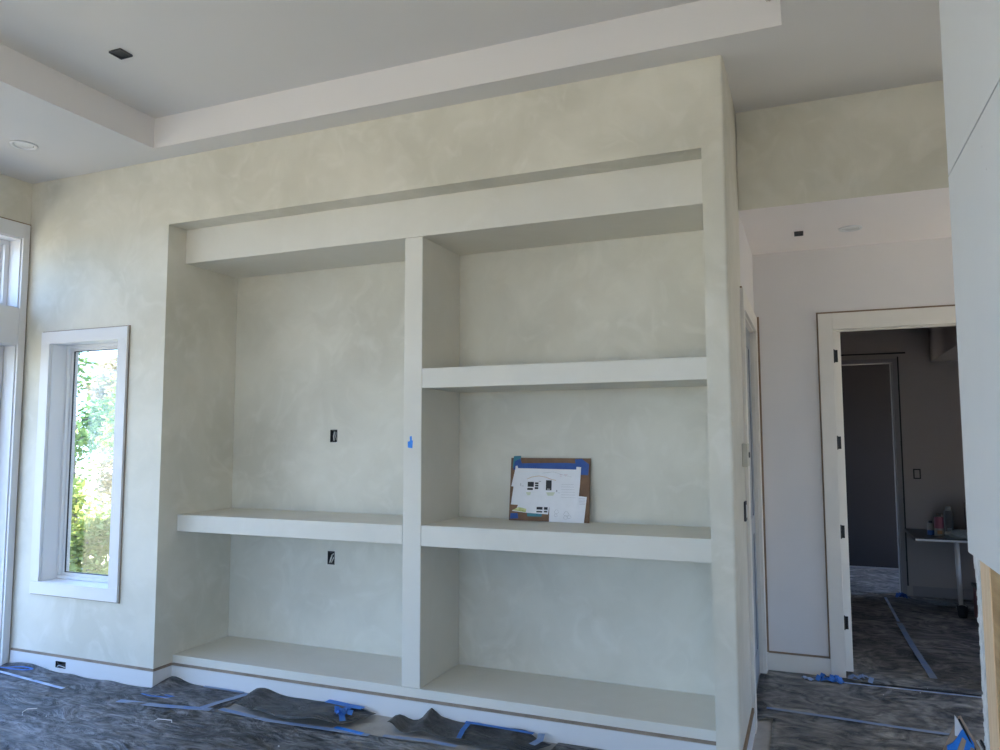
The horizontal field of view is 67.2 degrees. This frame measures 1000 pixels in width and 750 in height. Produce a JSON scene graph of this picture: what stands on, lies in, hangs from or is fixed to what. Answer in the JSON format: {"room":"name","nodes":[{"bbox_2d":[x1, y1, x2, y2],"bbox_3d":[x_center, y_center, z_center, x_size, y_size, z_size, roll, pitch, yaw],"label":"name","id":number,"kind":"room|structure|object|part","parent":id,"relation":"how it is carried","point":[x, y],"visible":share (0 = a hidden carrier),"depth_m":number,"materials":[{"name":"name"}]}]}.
{"room":"unfinished living room","nodes":[
{"label":"unfinished living room","id":0,"kind":"room"},
{"bbox_2d":[0,174,32,652],"bbox_3d":[-5.218,-0.107,2.240,0.220,3.950,7.700,-2,-5,22],"label":"wall","id":1,"kind":"structure","parent":0,"point":[15,194],"depth_m":5.75,"materials":[{"name":"paint"}]},
{"bbox_2d":[0,216,30,665],"bbox_3d":[-4.459,0.348,3.987,0.212,3.330,3.827,-2,-5,22],"label":"window","id":2,"kind":"structure","parent":1,"relation":"in","point":[13,316],"depth_m":5.69,"materials":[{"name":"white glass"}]},
{"bbox_3d":[-4.072,-0.820,5.266,0.039,0.524,1.212,-2,-5,22],"label":"transom frame","id":3,"kind":"part","parent":2,"relation":"part of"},
{"bbox_3d":[-4.056,0.920,5.116,0.065,2.377,1.212,-2,-5,22],"label":"door frame","id":4,"kind":"part","parent":2,"relation":"part of","materials":[{"name":"white wood"}]},
{"bbox_2d":[0,0,699,117],"bbox_3d":[-1.653,-2.095,1.653,4.170,0.060,6.143,-2,-5,22],"label":"ceiling","id":5,"kind":"structure","parent":0,"point":[189,55],"depth_m":4.13,"materials":[{"name":"white paint"}]},
{"bbox_2d":[109,48,132,59],"bbox_3d":[-2.169,-1.836,4.302,0.090,0.012,0.085,-2,-5,22],"label":"ceiling box","id":6,"kind":"object","parent":5,"relation":"attached to","point":[119,53],"visible":1,"depth_m":4.30,"materials":[{"name":"grey"}]},
{"bbox_2d":[0,0,781,148],"bbox_3d":[-1.653,-1.959,1.642,4.049,0.212,6.022,-2,-5,22],"label":"ceiling beam","id":7,"kind":"structure","parent":5,"relation":"attached to","point":[702,20],"depth_m":4.34,"materials":[{"name":"white paint"}]},
{"bbox_2d":[9,55,751,749],"bbox_3d":[-1.215,0.129,5.170,5.454,3.950,0.780,-2,-5,22],"label":"wall","id":8,"kind":"structure","parent":0,"point":[108,247],"depth_m":5.16,"materials":[{"name":"paint"}]},
{"bbox_2d":[55,661,65,668],"bbox_3d":[-3.123,2.068,5.387,0.103,0.045,0.053,-2,-5,22],"label":"outlet box","id":9,"kind":"object","parent":8,"relation":"attached to","point":[59,664],"visible":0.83,"depth_m":5.38,"materials":[{"name":"black plastic"}]},
{"bbox_2d":[29,325,130,603],"bbox_3d":[-3.016,0.635,5.539,0.894,1.945,0.212,-2,-5,22],"label":"window","id":10,"kind":"structure","parent":8,"relation":"in","point":[53,577],"depth_m":5.59,"materials":[{"name":"white wood"}]},
{"bbox_3d":[-2.985,0.640,5.614,0.692,1.755,0.050,-2,-5,22],"label":"sash","id":11,"kind":"part","parent":10,"relation":"part of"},
{"bbox_2d":[9,648,715,749],"bbox_3d":[-1.255,2.006,4.689,5.057,0.128,0.176,-2,-5,22],"label":"baseboard","id":12,"kind":"structure","parent":8,"relation":"attached to","point":[555,730],"depth_m":4.56,"materials":[{"name":"white wood"}]},
{"bbox_2d":[172,159,715,741],"bbox_3d":[-0.465,0.369,4.920,3.658,3.326,0.601,-2,-5,22],"label":"bookcase","id":13,"kind":"object","parent":8,"relation":"attached to","point":[561,317],"visible":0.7,"depth_m":4.82,"materials":[{"name":"paint"}]},
{"bbox_3d":[-1.331,1.028,5.190,1.808,0.117,0.540,-2,-5,22],"label":"shelf","id":14,"kind":"part","parent":13,"relation":"part of","materials":[{"name":"paint"}]},
{"bbox_2d":[327,551,334,564],"bbox_3d":[-1.205,1.318,5.438,0.059,0.094,0.060,-2,-5,22],"label":"outlet box","id":15,"kind":"object","parent":13,"relation":"attached to","point":[331,554],"visible":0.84,"depth_m":5.42,"materials":[{"name":"black plastic"}]},
{"bbox_2d":[330,430,336,441],"bbox_3d":[-1.202,0.447,5.509,0.059,0.092,0.060,-2,-5,22],"label":"outlet box","id":16,"kind":"object","parent":13,"relation":"attached to","point":[333,433],"visible":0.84,"depth_m":5.49,"materials":[{"name":"black plastic"}]},
{"bbox_2d":[408,436,412,447],"bbox_3d":[-0.551,0.412,4.625,0.036,0.075,0.001,-2,-5,22],"label":"tape","id":17,"kind":"object","parent":13,"relation":"attached to","point":[410,443],"visible":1,"depth_m":4.62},
{"bbox_2d":[509,456,590,522],"bbox_3d":[0.313,0.725,4.783,0.530,0.416,0.062,-2,-5,21],"label":"board","id":18,"kind":"object","parent":13,"relation":"on","point":[541,489],"visible":1,"depth_m":4.78,"materials":[{"name":"paper"}]},
{"bbox_3d":[0.419,0.012,4.553,1.721,0.123,0.540,-2,-5,22],"label":"shelf","id":19,"kind":"part","parent":13,"relation":"part of","materials":[{"name":"paint"}]},
{"bbox_3d":[0.421,0.965,4.474,1.721,0.125,0.540,-2,-5,22],"label":"shelf","id":20,"kind":"part","parent":13,"relation":"part of","materials":[{"name":"paint"}]},
{"bbox_2d":[744,501,746,521],"bbox_3d":[1.389,0.769,4.251,0.013,0.110,0.080,-2,-5,22],"label":"outlet box","id":21,"kind":"object","parent":8,"relation":"attached to","point":[745,502],"visible":1,"depth_m":4.22,"materials":[{"name":"grey plastic"}]},
{"bbox_2d":[742,443,749,466],"bbox_3d":[1.402,0.455,4.282,0.036,0.130,0.140,-2,-5,22],"label":"switch plate","id":22,"kind":"object","parent":8,"relation":"attached to","point":[745,447],"visible":1,"depth_m":4.22,"materials":[{"name":"beige plastic"}]},
{"bbox_2d":[743,708,754,749],"bbox_3d":[1.247,1.934,3.956,0.131,0.140,0.714,-2,-5,22],"label":"baseboard","id":23,"kind":"structure","parent":8,"relation":"attached to","point":[749,740],"depth_m":4.02,"materials":[{"name":"white wood"}]},
{"bbox_2d":[0,0,942,183],"bbox_3d":[-1.199,-1.915,1.227,8.504,0.050,8.609,-2,-5,22],"label":"ceiling","id":24,"kind":"structure","parent":0,"point":[821,49],"depth_m":4.20,"materials":[{"name":"white paint"}]},
{"bbox_2d":[9,140,37,150],"bbox_3d":[-3.229,-1.556,5.101,0.170,0.009,0.170,-2,-5,22],"label":"recessed light","id":25,"kind":"object","parent":24,"relation":"in","point":[24,145],"visible":1,"depth_m":5.09,"materials":[{"name":"white"}]},
{"bbox_2d":[211,593,886,749],"bbox_3d":[-0.019,2.071,3.823,8.554,0.150,14.900,-2,-5,22],"label":"floor","id":26,"kind":"structure","parent":0,"point":[376,725],"depth_m":4.34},
{"bbox_2d":[143,676,248,710],"bbox_3d":[-1.996,2.062,4.880,0.710,0.037,0.345,-2,-5,22],"label":"floor covering","id":27,"kind":"object","parent":26,"relation":"on","point":[191,694],"visible":0.98,"depth_m":4.91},
{"bbox_2d":[203,686,242,692],"bbox_3d":[-1.827,2.077,4.974,0.330,0.002,0.023,-2,-5,22],"label":"tape","id":28,"kind":"object","parent":27,"relation":"on","point":[203,686],"visible":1,"depth_m":4.96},
{"bbox_2d":[201,693,247,708],"bbox_3d":[-1.740,2.062,4.766,0.047,0.002,0.323,-4,-6,38],"label":"tape","id":29,"kind":"object","parent":27,"relation":"on","point":[243,694],"visible":0.94,"depth_m":4.76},
{"bbox_2d":[0,662,445,749],"bbox_3d":[-2.286,1.738,0.987,5.988,0.042,7.465,-2,-5,22],"label":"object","id":30,"kind":"structure","parent":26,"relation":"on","point":[85,714],"depth_m":4.36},
{"bbox_2d":[0,666,32,669],"bbox_3d":[-3.483,2.100,5.394,0.370,0.021,0.082,-2,-5,22],"label":"tape","id":31,"kind":"object","parent":30,"relation":"on","point":[30,668],"visible":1,"depth_m":5.37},
{"bbox_2d":[0,671,64,688],"bbox_3d":[-3.288,2.106,5.220,0.866,0.002,0.028,-3,-5,29],"label":"tape","id":32,"kind":"object","parent":30,"relation":"on","point":[7,673],"visible":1,"depth_m":5.17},
{"bbox_2d":[141,693,173,697],"bbox_3d":[-2.210,2.064,4.854,0.256,0.009,0.078,-2,-5,22],"label":"tape","id":33,"kind":"object","parent":30,"relation":"on","point":[141,693],"visible":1,"depth_m":4.84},
{"bbox_2d":[116,699,212,710],"bbox_3d":[-2.100,2.058,4.688,0.670,0.003,0.062,-1,-5,14],"label":"tape","id":34,"kind":"object","parent":30,"relation":"on","point":[121,700],"visible":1,"depth_m":4.67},
{"bbox_2d":[218,708,369,735],"bbox_3d":[-1.232,2.030,4.399,1.073,0.002,0.080,-2,-5,22],"label":"tape","id":35,"kind":"object","parent":30,"relation":"on","point":[221,709],"visible":1,"depth_m":4.38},
{"bbox_2d":[334,726,363,734],"bbox_3d":[-0.859,2.016,4.268,0.202,0.002,0.031,-3,-5,29],"label":"tape","id":36,"kind":"object","parent":30,"relation":"on","point":[336,727],"visible":1,"depth_m":4.26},
{"bbox_2d":[382,734,456,746],"bbox_3d":[-0.440,2.006,4.130,0.443,0.002,0.046,-2,-5,20],"label":"tape","id":37,"kind":"object","parent":30,"relation":"on","point":[384,735],"visible":1,"depth_m":4.13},
{"bbox_2d":[235,688,375,723],"bbox_3d":[-1.217,2.015,4.568,0.930,0.041,0.345,-2,-5,22],"label":"floor covering","id":38,"kind":"object","parent":26,"relation":"on","point":[266,700],"visible":0.98,"depth_m":4.59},
{"bbox_2d":[335,706,353,714],"bbox_3d":[-0.928,1.986,4.457,0.130,0.036,0.075,-1,-5,9],"label":"tape","id":39,"kind":"object","parent":38,"relation":"on","point":[337,709],"visible":1,"depth_m":4.45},
{"bbox_2d":[338,707,350,720],"bbox_3d":[-0.915,2.003,4.449,0.089,0.002,0.222,1,-5,-17],"label":"tape","id":40,"kind":"object","parent":38,"relation":"on","point":[341,716],"visible":0.72,"depth_m":4.40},
{"bbox_2d":[325,699,364,709],"bbox_3d":[-0.950,2.015,4.601,0.282,0.002,0.051,-3,-5,28],"label":"tape","id":41,"kind":"object","parent":38,"relation":"on","point":[329,700],"visible":1,"depth_m":4.60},
{"bbox_2d":[388,708,550,749],"bbox_3d":[-0.179,1.968,4.191,0.960,0.080,0.242,-2,-5,22],"label":"floor covering","id":42,"kind":"object","parent":26,"relation":"on","point":[433,723],"visible":0.98,"depth_m":4.21,"materials":[{"name":"grey fabric"}]},
{"bbox_2d":[456,723,469,737],"bbox_3d":[-0.207,1.978,4.184,0.036,0.002,0.216,-1,-5,12],"label":"tape","id":43,"kind":"object","parent":42,"relation":"on","point":[462,730],"visible":1,"depth_m":4.18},
{"bbox_2d":[464,721,534,733],"bbox_3d":[-0.007,1.974,4.214,0.420,0.002,0.027,-2,-5,24],"label":"tape","id":44,"kind":"object","parent":42,"relation":"on","point":[469,722],"visible":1,"depth_m":4.21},
{"bbox_2d":[529,733,544,745],"bbox_3d":[0.208,1.962,4.052,0.059,0.001,0.170,-2,-5,22],"label":"tape","id":45,"kind":"object","parent":42,"relation":"on","point":[540,737],"visible":1,"depth_m":4.05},
{"bbox_2d":[551,743,602,749],"bbox_3d":[0.699,1.975,3.719,1.060,0.004,0.440,-2,-5,22],"label":"floor covering","id":46,"kind":"object","parent":26,"relation":"on","point":[559,746],"visible":1,"depth_m":4.04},
{"bbox_2d":[756,670,985,749],"bbox_3d":[2.483,1.955,3.962,2.222,0.095,2.240,-2,-5,22],"label":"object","id":47,"kind":"structure","parent":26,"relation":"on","point":[930,711],"depth_m":4.52,"materials":[{"name":"grey fabric"}]},
{"bbox_2d":[815,673,843,683],"bbox_3d":[2.264,2.069,5.137,0.193,0.036,0.183,2,-5,-26],"label":"tape","id":48,"kind":"object","parent":47,"relation":"on","point":[838,679],"visible":1,"depth_m":5.13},
{"bbox_2d":[766,707,949,734],"bbox_3d":[2.107,2.022,4.390,1.047,0.003,0.036,-2,-5,26],"label":"tape","id":49,"kind":"object","parent":47,"relation":"on","point":[772,708],"visible":0.88,"depth_m":4.39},
{"bbox_2d":[844,682,981,697],"bbox_3d":[2.683,2.070,4.954,0.850,0.002,0.019,-2,-5,22],"label":"tape","id":50,"kind":"object","parent":47,"relation":"on","point":[844,682],"visible":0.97,"depth_m":4.93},
{"bbox_2d":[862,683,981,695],"bbox_3d":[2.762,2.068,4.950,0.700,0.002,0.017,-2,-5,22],"label":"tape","id":51,"kind":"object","parent":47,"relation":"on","point":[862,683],"visible":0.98,"depth_m":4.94,"materials":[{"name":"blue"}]},
{"bbox_2d":[943,715,980,749],"bbox_3d":[2.430,1.899,3.960,0.185,0.210,0.038,-2,-5,22],"label":"cardboard","id":52,"kind":"object","parent":47,"relation":"on","point":[960,737],"visible":1,"depth_m":3.95,"materials":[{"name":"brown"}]},
{"bbox_3d":[2.448,1.885,3.944,0.079,0.154,0.013,-1,-5,14],"label":"edge rod","id":53,"kind":"part","parent":52,"relation":"part of","materials":[{"name":"black"}]},
{"bbox_3d":[2.467,1.897,3.940,0.103,0.210,0.017,-1,-5,11],"label":"edge rod","id":54,"kind":"part","parent":52,"relation":"part of","materials":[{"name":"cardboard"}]},
{"bbox_3d":[2.533,1.951,3.920,0.089,0.095,0.011,-2,-5,22],"label":"metal strips","id":55,"kind":"part","parent":47,"relation":"part of","materials":[{"name":"silver metal"}]},
{"bbox_2d":[849,567,899,594],"bbox_3d":[3.983,2.393,8.883,2.800,0.009,1.680,-2,-5,22],"label":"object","id":56,"kind":"structure","parent":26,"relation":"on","point":[862,580],"depth_m":8.65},
{"bbox_2d":[849,592,982,694],"bbox_3d":[3.457,2.187,6.427,2.700,0.007,3.240,-2,-5,22],"label":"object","id":57,"kind":"structure","parent":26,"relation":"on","point":[948,642],"depth_m":6.06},
{"bbox_2d":[848,674,873,683],"bbox_3d":[2.468,2.070,5.150,0.160,0.024,0.138,-3,-6,32],"label":"tape","id":58,"kind":"object","parent":57,"relation":"on","point":[870,680],"visible":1,"depth_m":5.16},
{"bbox_2d":[884,597,899,621],"bbox_3d":[3.767,2.247,7.238,0.026,0.003,1.100,-2,-5,21],"label":"tape","id":59,"kind":"object","parent":57,"relation":"on","point":[886,599],"visible":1,"depth_m":7.19,"materials":[{"name":"plastic"}]},
{"bbox_2d":[895,592,909,598],"bbox_3d":[4.154,2.268,7.763,0.143,0.048,0.158,-2,-5,22],"label":"tape","id":60,"kind":"object","parent":57,"relation":"on","point":[899,594],"visible":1,"depth_m":7.74,"materials":[{"name":"blue plastic"}]},
{"bbox_2d":[897,623,937,678],"bbox_3d":[3.251,2.136,5.909,0.054,0.002,1.641,-2,-5,20],"label":"tape","id":61,"kind":"object","parent":57,"relation":"on","point":[917,653],"visible":1,"depth_m":5.73,"materials":[{"name":"plastic"}]},
{"bbox_2d":[904,528,967,604],"bbox_3d":[4.846,1.901,7.215,1.607,0.692,0.825,-2,-5,22],"label":"table","id":62,"kind":"object","parent":57,"relation":"on","point":[915,534],"visible":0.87,"depth_m":7.07,"materials":[{"name":"grey metal"}]},
{"bbox_2d":[927,521,933,534],"bbox_3d":[4.235,1.502,7.399,0.060,0.136,0.060,-2,-5,22],"label":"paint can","id":63,"kind":"object","parent":62,"relation":"on","point":[930,526],"visible":1,"depth_m":7.38,"materials":[{"name":"blue"}]},
{"bbox_2d":[934,513,943,535],"bbox_3d":[4.267,1.453,7.314,0.082,0.218,0.082,-2,-5,22],"label":"bottle","id":64,"kind":"object","parent":62,"relation":"on","point":[938,519],"visible":1,"depth_m":7.28,"materials":[{"name":"pink"}]},
{"bbox_2d":[944,506,953,531],"bbox_3d":[4.401,1.429,7.380,0.080,0.277,0.080,-2,-5,22],"label":"bottle","id":65,"kind":"object","parent":62,"relation":"on","point":[948,514],"visible":0.77,"depth_m":7.35,"materials":[{"name":"grey"}]},
{"bbox_2d":[944,529,967,538],"bbox_3d":[4.396,1.500,7.115,0.360,0.089,0.197,-2,-5,22],"label":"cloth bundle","id":66,"kind":"object","parent":62,"relation":"on","point":[956,533],"visible":0.6,"depth_m":7.09,"materials":[{"name":"grey fabric"}]},
{"bbox_3d":[4.306,1.903,7.061,0.062,0.665,0.046,2,-5,-23],"label":"leg","id":67,"kind":"part","parent":62,"relation":"part of","materials":[{"name":"silver metal"}]},
{"bbox_2d":[964,502,966,529],"bbox_3d":[4.725,1.405,7.455,0.180,0.335,0.200,-2,-5,22],"label":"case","id":68,"kind":"object","parent":62,"relation":"on","point":[964,502],"visible":0.12,"depth_m":7.53,"materials":[{"name":"black"}]},
{"bbox_2d":[929,601,953,605],"bbox_3d":[4.327,2.244,7.402,0.216,0.041,0.205,-1,-5,13],"label":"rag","id":69,"kind":"object","parent":57,"relation":"on","point":[942,603],"visible":1,"depth_m":7.38,"materials":[{"name":"grey fabric"}]},
{"bbox_2d":[956,605,968,617],"bbox_3d":[4.247,2.168,6.906,0.097,0.112,0.094,-2,-5,22],"label":"caster wheel","id":70,"kind":"object","parent":57,"relation":"on","point":[962,610],"visible":1,"depth_m":6.88,"materials":[{"name":"black rubber"}]},
{"bbox_2d":[971,582,977,617],"bbox_3d":[4.486,2.056,6.773,0.370,0.308,0.220,-2,-5,22],"label":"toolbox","id":71,"kind":"object","parent":57,"relation":"on","point":[974,585],"visible":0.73,"depth_m":6.85,"materials":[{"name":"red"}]},
{"bbox_2d":[973,556,999,749],"bbox_3d":[1.565,1.224,2.313,0.091,1.280,0.222,-2,-5,22],"label":"stud","id":72,"kind":"object","parent":26,"relation":"on","point":[990,662],"depth_m":2.34,"materials":[{"name":"brown wood"}]},
{"bbox_3d":[1.555,1.230,2.389,0.014,1.280,0.091,-2,-5,22],"label":"drywall strip","id":73,"kind":"part","parent":72,"relation":"part of","materials":[{"name":"white paint"}]},
{"bbox_2d":[990,568,999,732],"bbox_3d":[1.179,1.153,1.455,0.018,1.280,1.664,-2,-5,22],"label":"plywood panel","id":74,"kind":"object","parent":26,"relation":"on","point":[995,577],"visible":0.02,"depth_m":2.23,"materials":[{"name":"beige wood"}]},
{"bbox_2d":[738,212,763,660],"bbox_3d":[1.646,0.118,5.112,0.117,3.950,1.283,-2,-5,22],"label":"wall","id":75,"kind":"structure","parent":0,"point":[746,268],"depth_m":5.06,"materials":[{"name":"white paint"}]},
{"bbox_2d":[740,286,768,733],"bbox_3d":[1.629,0.800,4.964,0.151,2.566,1.263,-2,-5,22],"label":"door","id":76,"kind":"structure","parent":75,"relation":"in","point":[750,344],"depth_m":5.34,"materials":[{"name":"white wood"}]},
{"bbox_2d":[735,80,948,210],"bbox_3d":[2.817,-1.495,4.131,2.900,0.905,0.140,-2,-5,22],"label":"wall header","id":77,"kind":"structure","parent":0,"point":[893,140],"depth_m":4.38,"materials":[{"name":"paint"}]},
{"bbox_2d":[738,187,950,254],"bbox_3d":[3.018,-1.075,4.587,2.900,0.150,1.190,-2,-5,22],"label":"ceiling","id":78,"kind":"structure","parent":0,"point":[923,214],"depth_m":4.80,"materials":[{"name":"white paint"}]},
{"bbox_2d":[794,231,802,235],"bbox_3d":[2.013,-0.952,5.069,0.057,0.010,0.090,-2,-5,22],"label":"ceiling box","id":79,"kind":"object","parent":78,"relation":"attached to","point":[798,233],"visible":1,"depth_m":5.07,"materials":[{"name":"grey"}]},
{"bbox_2d":[838,225,862,231],"bbox_3d":[2.307,-0.962,4.951,0.146,0.009,0.146,-2,-5,22],"label":"recessed light","id":80,"kind":"object","parent":78,"relation":"in","point":[850,228],"visible":1,"depth_m":4.94,"materials":[{"name":"white"}]},
{"bbox_2d":[752,237,954,655],"bbox_3d":[2.627,0.461,5.342,4.700,3.300,0.140,-2,-5,22],"label":"wall","id":81,"kind":"structure","parent":0,"point":[789,288],"depth_m":5.43,"materials":[{"name":"white paint"}]},
{"bbox_2d":[767,651,830,675],"bbox_3d":[2.119,2.048,5.337,0.418,0.138,0.014,-2,-5,22],"label":"baseboard","id":82,"kind":"structure","parent":81,"relation":"attached to","point":[776,660],"depth_m":5.33,"materials":[{"name":"white wood"}]},
{"bbox_2d":[816,304,955,677],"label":"door frame","id":83,"kind":"structure","parent":81,"relation":"in","point":[829,325],"depth_m":5.33,"materials":[{"name":"white wood"}]},
{"bbox_2d":[928,326,957,361],"bbox_3d":[4.456,-0.539,6.389,1.040,0.540,3.027,-2,-5,22],"label":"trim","id":84,"kind":"structure","parent":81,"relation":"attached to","point":[942,340],"depth_m":7.32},
{"bbox_2d":[841,364,898,567],"bbox_3d":[4.462,0.835,9.862,4.350,3.300,0.150,-2,-5,22],"label":"wall","id":85,"kind":"structure","parent":0,"point":[866,391],"depth_m":9.64,"materials":[{"name":"grey paint"}]},
{"bbox_2d":[849,566,898,569],"bbox_3d":[4.503,2.455,9.621,1.600,0.030,0.013,-2,-5,22],"label":"baseboard","id":86,"kind":"structure","parent":85,"relation":"attached to","point":[849,566],"depth_m":9.52,"materials":[{"name":"grey"}]},
{"bbox_2d":[840,328,975,595],"bbox_3d":[3.733,0.705,8.291,4.500,3.300,0.120,-2,-5,22],"label":"wall","id":87,"kind":"structure","parent":0,"point":[931,426],"depth_m":7.90,"materials":[{"name":"grey paint"}]},
{"bbox_2d":[841,352,908,595],"bbox_3d":[3.785,1.063,8.228,1.240,2.575,0.142,-2,-5,22],"label":"door","id":88,"kind":"structure","parent":87,"relation":"in","point":[894,364],"depth_m":8.00,"materials":[{"name":"grey wood"}]},
{"bbox_2d":[913,469,920,478],"bbox_3d":[4.391,1.042,7.922,0.070,0.105,0.008,-2,-5,22],"label":"switch box","id":89,"kind":"object","parent":87,"relation":"attached to","point":[916,472],"visible":1,"depth_m":7.92,"materials":[{"name":"black"}]},
{"bbox_2d":[913,586,973,599],"bbox_3d":[5.052,2.236,7.548,1.600,0.120,0.013,-2,-5,22],"label":"baseboard","id":90,"kind":"structure","parent":87,"relation":"attached to","point":[920,591],"depth_m":7.75,"materials":[{"name":"grey"}]},
{"bbox_2d":[939,0,999,574],"bbox_3d":[1.562,-0.672,1.597,0.760,2.376,1.978,-2,-5,22],"label":"wall","id":91,"kind":"structure","parent":0,"point":[970,29],"depth_m":2.27,"materials":[{"name":"paint"}]},
{"label":"outside","id":92,"kind":"structure","parent":0,"visible":0},
{"bbox_2d":[71,461,112,569],"bbox_3d":[3.064,2.855,8.182,120.000,0.200,130.000,-2,-5,22],"label":"ground","id":93,"kind":"structure","parent":92,"point":[86,465],"depth_m":35.74,"materials":[{"name":"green plant"}]},
{"bbox_2d":[69,476,110,574],"bbox_3d":[-4.793,1.935,8.575,1.285,1.737,1.355,-2,-5,22],"label":"leafy bush","id":94,"kind":"object","parent":93,"relation":"on","point":[89,535],"visible":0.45,"depth_m":8.54,"materials":[{"name":"green plant"}]},
{"bbox_2d":[71,352,115,530],"bbox_3d":[-7.640,0.234,13.081,2.980,5.895,2.226,-2,-5,22],"label":"leafy tree","id":95,"kind":"object","parent":93,"relation":"on","point":[92,422],"visible":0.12,"depth_m":13.26,"materials":[{"name":"green plant"}]},
{"bbox_2d":[75,362,116,522],"bbox_3d":[-5.288,1.392,11.267,2.221,3.270,2.196,0,-5,-2],"label":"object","id":96,"kind":"object","parent":93,"relation":"on","point":[107,443],"visible":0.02,"depth_m":10.77,"materials":[{"name":"green plant"}]},
{"bbox_2d":[77,352,116,516],"bbox_3d":[-8.627,1.374,18.099,3.579,4.464,2.606,-5,-7,44],"label":"leafy tree","id":97,"kind":"object","parent":93,"relation":"on","point":[106,484],"visible":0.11,"depth_m":17.58,"materials":[{"name":"green plant"}]}
]}

